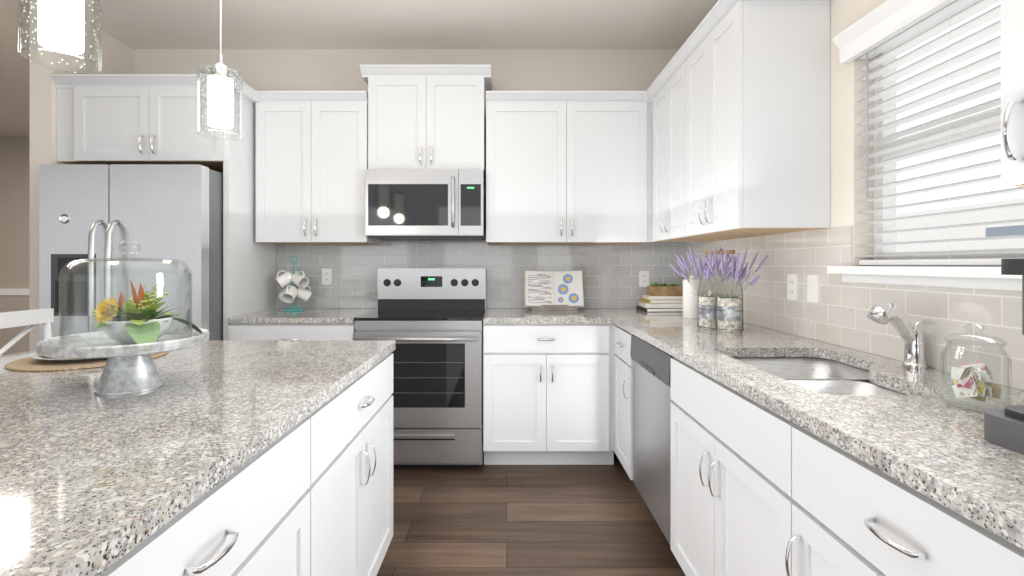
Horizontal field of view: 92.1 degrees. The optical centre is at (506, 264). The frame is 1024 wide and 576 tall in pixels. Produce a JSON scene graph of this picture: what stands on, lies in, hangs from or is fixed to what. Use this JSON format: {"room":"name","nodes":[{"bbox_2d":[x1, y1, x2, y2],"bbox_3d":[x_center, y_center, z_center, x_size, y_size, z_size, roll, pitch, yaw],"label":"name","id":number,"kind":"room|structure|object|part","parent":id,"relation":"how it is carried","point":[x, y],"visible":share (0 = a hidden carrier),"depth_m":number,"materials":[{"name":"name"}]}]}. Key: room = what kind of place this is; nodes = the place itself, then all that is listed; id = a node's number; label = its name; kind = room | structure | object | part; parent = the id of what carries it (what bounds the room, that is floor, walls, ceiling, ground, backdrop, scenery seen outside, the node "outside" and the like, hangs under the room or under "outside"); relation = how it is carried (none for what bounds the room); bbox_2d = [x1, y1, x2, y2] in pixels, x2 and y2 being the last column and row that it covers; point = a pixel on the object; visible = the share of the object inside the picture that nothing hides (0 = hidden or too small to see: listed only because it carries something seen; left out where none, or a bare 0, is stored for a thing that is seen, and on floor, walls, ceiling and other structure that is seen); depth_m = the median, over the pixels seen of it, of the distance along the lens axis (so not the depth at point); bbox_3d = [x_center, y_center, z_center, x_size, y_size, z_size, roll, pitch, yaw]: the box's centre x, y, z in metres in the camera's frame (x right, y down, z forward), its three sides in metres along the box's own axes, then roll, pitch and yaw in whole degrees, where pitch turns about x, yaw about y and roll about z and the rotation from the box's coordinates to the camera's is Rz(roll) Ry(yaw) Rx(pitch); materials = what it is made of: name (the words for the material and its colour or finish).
{"room":"kitchen","nodes":[
{"label":"kitchen","id":0,"kind":"room"},
{"bbox_2d":[0,137,29,355],"bbox_3d":[-5.855,-0.165,6.048,6.050,2.790,0.145,0,0,0],"label":"wall","id":1,"kind":"structure","parent":0,"point":[14,223],"depth_m":5.96,"materials":[{"name":"beige paint"}]},
{"bbox_2d":[30,2,686,350],"bbox_3d":[-0.765,-0.165,3.248,4.129,2.790,0.644,0,0,0],"label":"wall","id":2,"kind":"structure","parent":0,"point":[610,272],"depth_m":3.56,"materials":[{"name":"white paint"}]},
{"bbox_2d":[50,74,249,179],"bbox_3d":[-2.189,-0.874,3.254,1.017,0.504,0.628,0,0,0],"label":"upper cabinet","id":3,"kind":"object","parent":2,"relation":"attached to","point":[108,119],"depth_m":2.95,"materials":[{"name":"white wood"}]},
{"bbox_2d":[250,88,379,247],"bbox_3d":[-1.276,-0.638,3.394,0.728,0.977,0.348,0,0,0],"label":"upper cabinet","id":4,"kind":"object","parent":2,"relation":"attached to","point":[310,150],"depth_m":3.23,"materials":[{"name":"white wood"}]},
{"bbox_2d":[366,64,489,171],"bbox_3d":[-0.526,-0.958,3.394,0.758,0.676,0.348,0,0,0],"label":"upper cabinet","id":5,"kind":"object","parent":2,"relation":"attached to","point":[423,116],"depth_m":3.23,"materials":[{"name":"white wood"}]},
{"bbox_2d":[365,169,485,240],"bbox_3d":[-0.526,-0.395,3.332,0.754,0.440,0.470,0,0,0],"label":"microwave","id":6,"kind":"object","parent":5,"relation":"attached to","point":[425,204],"visible":1,"depth_m":3.15,"materials":[{"name":"silver metal"}]},
{"bbox_2d":[276,240,686,308],"bbox_3d":[-0.180,0.069,3.566,2.959,0.491,0.008,0,0,0],"label":"backsplash","id":7,"kind":"structure","parent":2,"relation":"attached to","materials":[{"name":"tile"}]},
{"bbox_2d":[322,269,331,284],"bbox_3d":[-1.297,0.085,3.558,0.072,0.116,0.008,0,0,0],"label":"electrical outlet plate","id":8,"kind":"object","parent":7,"relation":"attached to","point":[326,273],"depth_m":3.56,"materials":[{"name":"white plastic"}]},
{"bbox_2d":[639,271,648,286],"bbox_3d":[0.992,0.102,3.558,0.072,0.116,0.008,0,0,0],"label":"electrical outlet plate","id":9,"kind":"object","parent":7,"relation":"attached to","point":[643,275],"depth_m":3.56,"materials":[{"name":"white plastic"}]},
{"bbox_2d":[484,88,649,243],"bbox_3d":[0.407,-0.638,3.394,1.084,0.977,0.348,0,0,0],"label":"upper cabinet","id":10,"kind":"object","parent":2,"relation":"attached to","point":[563,167],"depth_m":3.23,"materials":[{"name":"white wood"}]},
{"bbox_2d":[0,0,717,136],"bbox_3d":[-3.780,-1.585,2.350,10.440,0.050,9.700,0,0,0],"label":"ceiling","id":11,"kind":"structure","parent":0,"point":[422,24],"depth_m":3.22,"materials":[{"name":"white paint"}]},
{"bbox_2d":[18,0,101,73],"bbox_3d":[-1.105,-1.032,1.225,0.154,1.055,0.154,0,0,0],"label":"pendant lamp","id":12,"kind":"object","parent":11,"relation":"hanging from","point":[61,26],"visible":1,"depth_m":1.20,"materials":[{"name":"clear glass"}]},
{"bbox_2d":[197,0,242,139],"bbox_3d":[-1.098,-1.028,1.893,0.154,1.062,0.154,0,0,0],"label":"pendant lamp","id":13,"kind":"object","parent":11,"relation":"hanging from","point":[219,102],"visible":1,"depth_m":1.87,"materials":[{"name":"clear glass"}]},
{"bbox_3d":[-1.098,-1.137,1.893,0.130,0.845,0.130,0,0,0],"label":"stem","id":14,"kind":"part","parent":13,"relation":"part of","materials":[{"name":"silver metal"}]},
{"bbox_3d":[-1.098,-0.620,1.893,0.154,0.245,0.154,0,0,0],"label":"glass","id":15,"kind":"part","parent":13,"relation":"part of","materials":[{"name":"clear glass"}]},
{"bbox_2d":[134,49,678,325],"bbox_3d":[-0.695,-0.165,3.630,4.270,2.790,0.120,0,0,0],"label":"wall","id":16,"kind":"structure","parent":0,"point":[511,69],"depth_m":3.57,"materials":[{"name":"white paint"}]},
{"bbox_2d":[377,452,685,575],"bbox_3d":[-3.780,1.255,2.350,10.440,0.050,9.700,0,0,0],"label":"floor","id":17,"kind":"structure","parent":0,"point":[538,520],"depth_m":2.34,"materials":[{"name":"brown wood"}]},
{"bbox_2d":[0,309,53,355],"bbox_3d":[-1.833,0.713,1.970,0.466,1.035,0.460,0,0,0],"label":"stool","id":18,"kind":"object","parent":17,"relation":"on","point":[32,319],"visible":0.08,"depth_m":2.08,"materials":[{"name":"white wood"}]},
{"bbox_2d":[39,164,222,340],"bbox_3d":[-2.155,0.335,3.108,0.903,1.790,0.864,0,0,0],"label":"fridge","id":19,"kind":"object","parent":17,"relation":"on","point":[157,211],"visible":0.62,"depth_m":2.75,"materials":[{"name":"silver metal"}]},
{"bbox_2d":[98,400,329,575],"bbox_3d":[-0.935,0.791,0.766,0.940,0.878,0.926,0,0,0],"label":"base cabinet","id":20,"kind":"object","parent":17,"relation":"on","point":[311,494],"depth_m":0.94,"materials":[{"name":"white wood"}]},
{"bbox_2d":[0,340,395,575],"bbox_3d":[-1.105,0.333,0.328,1.290,0.035,3.455,0,0,0],"label":"countertop","id":21,"kind":"structure","parent":20,"relation":"on","point":[92,483],"depth_m":0.92,"materials":[{"name":"stone"}]},
{"bbox_2d":[4,352,167,371],"bbox_3d":[-1.391,0.295,1.660,0.420,0.038,0.420,0,0,0],"label":"woven placemat","id":22,"kind":"object","parent":21,"relation":"on","point":[35,362],"visible":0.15,"depth_m":1.53,"materials":[{"name":"brown wicker"}]},
{"bbox_2d":[35,240,209,394],"bbox_3d":[-0.961,0.125,1.258,0.350,0.378,0.350,0,0,0],"label":"cake stand","id":23,"kind":"object","parent":21,"relation":"on","point":[132,336],"visible":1,"depth_m":1.21,"materials":[{"name":"clear glass"}]},
{"bbox_2d":[330,353,392,575],"bbox_3d":[-0.935,0.791,1.601,0.940,0.878,0.859,0,0,0],"label":"base cabinet","id":24,"kind":"object","parent":17,"relation":"on","point":[361,414],"depth_m":1.59,"materials":[{"name":"white wood"}]},
{"bbox_2d":[354,268,485,465],"bbox_3d":[-0.526,0.627,3.207,0.762,1.205,0.696,0,0,0],"label":"range","id":25,"kind":"object","parent":17,"relation":"on","point":[429,321],"visible":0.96,"depth_m":2.92,"materials":[{"name":"silver metal"}]},
{"bbox_2d":[228,323,615,464],"bbox_3d":[-0.501,0.791,3.237,2.318,0.878,0.661,0,0,0],"label":"base cabinet","id":26,"kind":"object","parent":17,"relation":"on","point":[548,394],"visible":0.56,"depth_m":2.94,"materials":[{"name":"white wood"}]},
{"bbox_2d":[228,308,376,323],"bbox_3d":[-1.286,0.333,3.250,0.750,0.035,0.636,0,0,0],"label":"countertop","id":27,"kind":"structure","parent":26,"relation":"on","point":[310,315],"depth_m":3.01,"materials":[{"name":"grey stone"}]},
{"bbox_2d":[275,256,311,311],"bbox_3d":[-1.459,0.126,3.385,0.232,0.378,0.228,0,0,0],"label":"mug tree","id":28,"kind":"object","parent":27,"relation":"on","point":[289,293],"visible":1,"depth_m":3.34,"materials":[{"name":"white ceramic"}]},
{"bbox_2d":[483,308,611,323],"bbox_3d":[0.239,0.333,3.245,0.760,0.035,0.632,0,0,0],"label":"countertop","id":29,"kind":"structure","parent":26,"relation":"on","point":[492,315],"depth_m":3.01,"materials":[{"name":"grey stone"}]},
{"bbox_2d":[524,271,583,309],"bbox_3d":[0.330,0.178,3.457,0.414,0.273,0.136,0,0,0],"label":"cookbook stand","id":30,"kind":"object","parent":29,"relation":"on","point":[553,290],"visible":1,"depth_m":3.43,"materials":[{"name":"white paper"}]},
{"bbox_2d":[630,334,674,547],"bbox_3d":[0.965,0.789,2.236,0.662,0.874,0.609,0,0,0],"label":"dishwasher","id":31,"kind":"object","parent":17,"relation":"on","point":[652,400],"visible":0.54,"depth_m":2.18,"materials":[{"name":"silver metal"}]},
{"bbox_2d":[614,326,1023,575],"bbox_3d":[0.952,0.791,1.280,0.691,0.878,3.360,0,0,0],"label":"base cabinet","id":32,"kind":"object","parent":17,"relation":"on","point":[757,489],"depth_m":1.16,"materials":[{"name":"white wood"}]},
{"bbox_2d":[604,308,1023,549],"bbox_3d":[0.955,0.333,1.181,0.673,0.035,4.762,0,0,0],"label":"countertop","id":33,"kind":"structure","parent":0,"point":[921,437],"depth_m":1.06,"materials":[{"name":"grey stone"}]},
{"bbox_2d":[636,283,682,311],"bbox_3d":[1.075,0.216,3.400,0.313,0.196,0.233,0,0,0],"label":"books","id":34,"kind":"object","parent":33,"relation":"on","point":[664,297],"visible":1,"depth_m":3.31,"materials":[{"name":"white paper"}]},
{"bbox_2d":[682,275,701,318],"bbox_3d":[1.100,0.188,2.930,0.106,0.253,0.106,0,0,-45],"label":"ceramic canister","id":35,"kind":"object","parent":33,"relation":"on","point":[690,304],"depth_m":2.89,"materials":[{"name":"white ceramic"}]},
{"bbox_2d":[697,288,717,318],"bbox_3d":[1.145,0.228,2.780,0.082,0.173,0.082,0,0,-45],"label":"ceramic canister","id":36,"kind":"object","parent":33,"relation":"on","point":[700,288],"depth_m":2.88,"materials":[{"name":"white"}]},
{"bbox_2d":[669,245,767,331],"bbox_3d":[1.016,0.110,2.397,0.416,0.408,0.403,0,0,0],"label":"flower vase","id":37,"kind":"object","parent":33,"relation":"on","point":[721,313],"visible":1,"depth_m":2.35,"materials":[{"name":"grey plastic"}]},
{"bbox_2d":[732,357,906,394],"bbox_3d":[0.983,0.453,1.532,0.463,0.200,0.713,0,0,0],"label":"sink","id":38,"kind":"object","parent":33,"relation":"in","point":[826,376],"visible":0.04,"depth_m":1.80,"materials":[{"name":"silver metal"}]},
{"bbox_2d":[867,301,927,368],"bbox_3d":[1.197,0.213,1.513,0.176,0.203,0.066,0,0,0],"label":"chrome faucet","id":39,"kind":"object","parent":33,"relation":"on","point":[892,314],"visible":1,"depth_m":1.50,"materials":[{"name":"silver metal"}]},
{"bbox_2d":[940,324,1011,412],"bbox_3d":[1.035,0.223,1.091,0.115,0.184,0.115,0,0,0],"label":"jar","id":40,"kind":"object","parent":33,"relation":"on","point":[972,381],"visible":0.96,"depth_m":1.08,"materials":[{"name":"clear glass"}]},
{"bbox_2d":[984,259,1023,454],"bbox_3d":[1.038,0.152,0.728,0.365,0.325,0.355,0,0,0],"label":"coffee maker","id":41,"kind":"object","parent":33,"relation":"on","point":[1004,428],"visible":1,"depth_m":0.85,"materials":[{"name":"grey plastic"}]},
{"bbox_2d":[687,0,1023,390],"bbox_3d":[1.370,-0.165,0.535,0.140,2.790,6.070,0,0,0],"label":"wall","id":42,"kind":"structure","parent":0,"point":[845,140],"depth_m":1.87,"materials":[{"name":"white paint"}]},
{"bbox_2d":[650,52,719,241],"bbox_3d":[1.114,-0.638,2.821,0.368,0.977,0.635,0,0,0],"label":"upper cabinet","id":43,"kind":"object","parent":42,"relation":"attached to","point":[664,90],"depth_m":2.91,"materials":[{"name":"white wood"}]},
{"bbox_2d":[678,0,829,239],"bbox_3d":[1.114,-0.638,2.300,0.368,0.977,0.639,0,0,0],"label":"upper cabinet","id":44,"kind":"object","parent":42,"relation":"attached to","point":[718,130],"depth_m":1.98,"materials":[{"name":"white wood"}]},
{"bbox_2d":[686,226,1023,389],"bbox_3d":[1.296,0.084,0.780,0.008,0.461,5.561,0,0,0],"label":"backsplash","id":45,"kind":"structure","parent":42,"relation":"attached to","point":[837,314],"depth_m":1.86,"materials":[{"name":"tile"}]},
{"bbox_2d":[787,274,797,299],"bbox_3d":[1.288,0.101,2.225,0.007,0.116,0.072,0,0,0],"label":"electrical outlet plate","id":46,"kind":"object","parent":45,"relation":"attached to","point":[792,279],"depth_m":2.22,"materials":[{"name":"white plastic"}]},
{"bbox_2d":[807,275,818,302],"bbox_3d":[1.286,0.101,2.075,0.010,0.116,0.072,0,0,0],"label":"light switch","id":47,"kind":"object","parent":45,"relation":"attached to","point":[812,288],"depth_m":2.07,"materials":[{"name":"white plastic"}]},
{"bbox_2d":[827,0,1023,290],"bbox_3d":[1.331,-0.388,1.456,0.187,0.905,0.902,0,0,0],"label":"window","id":48,"kind":"structure","parent":42,"relation":"in","point":[980,276],"depth_m":1.60,"materials":[{"name":"white wood"}]},
{"bbox_2d":[833,0,1023,264],"bbox_3d":[1.300,-0.430,1.456,0.120,0.863,0.842,0,0,0],"label":"window blind","id":49,"kind":"object","parent":48,"relation":"attached to","point":[883,27],"visible":1,"depth_m":1.55,"materials":[{"name":"white plastic"}]},
{"bbox_2d":[1001,0,1023,186],"bbox_3d":[1.114,-0.638,0.690,0.368,0.977,0.479,0,0,0],"label":"upper cabinet","id":50,"kind":"object","parent":42,"relation":"attached to","point":[1012,11],"depth_m":0.90,"materials":[{"name":"white wood"}]},
{"label":"outside","id":51,"kind":"structure","parent":0,"visible":0},
{"bbox_2d":[897,1,1023,251],"bbox_3d":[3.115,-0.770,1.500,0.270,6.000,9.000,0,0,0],"label":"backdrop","id":52,"kind":"structure","parent":51,"point":[1009,229],"depth_m":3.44,"materials":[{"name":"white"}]}
]}

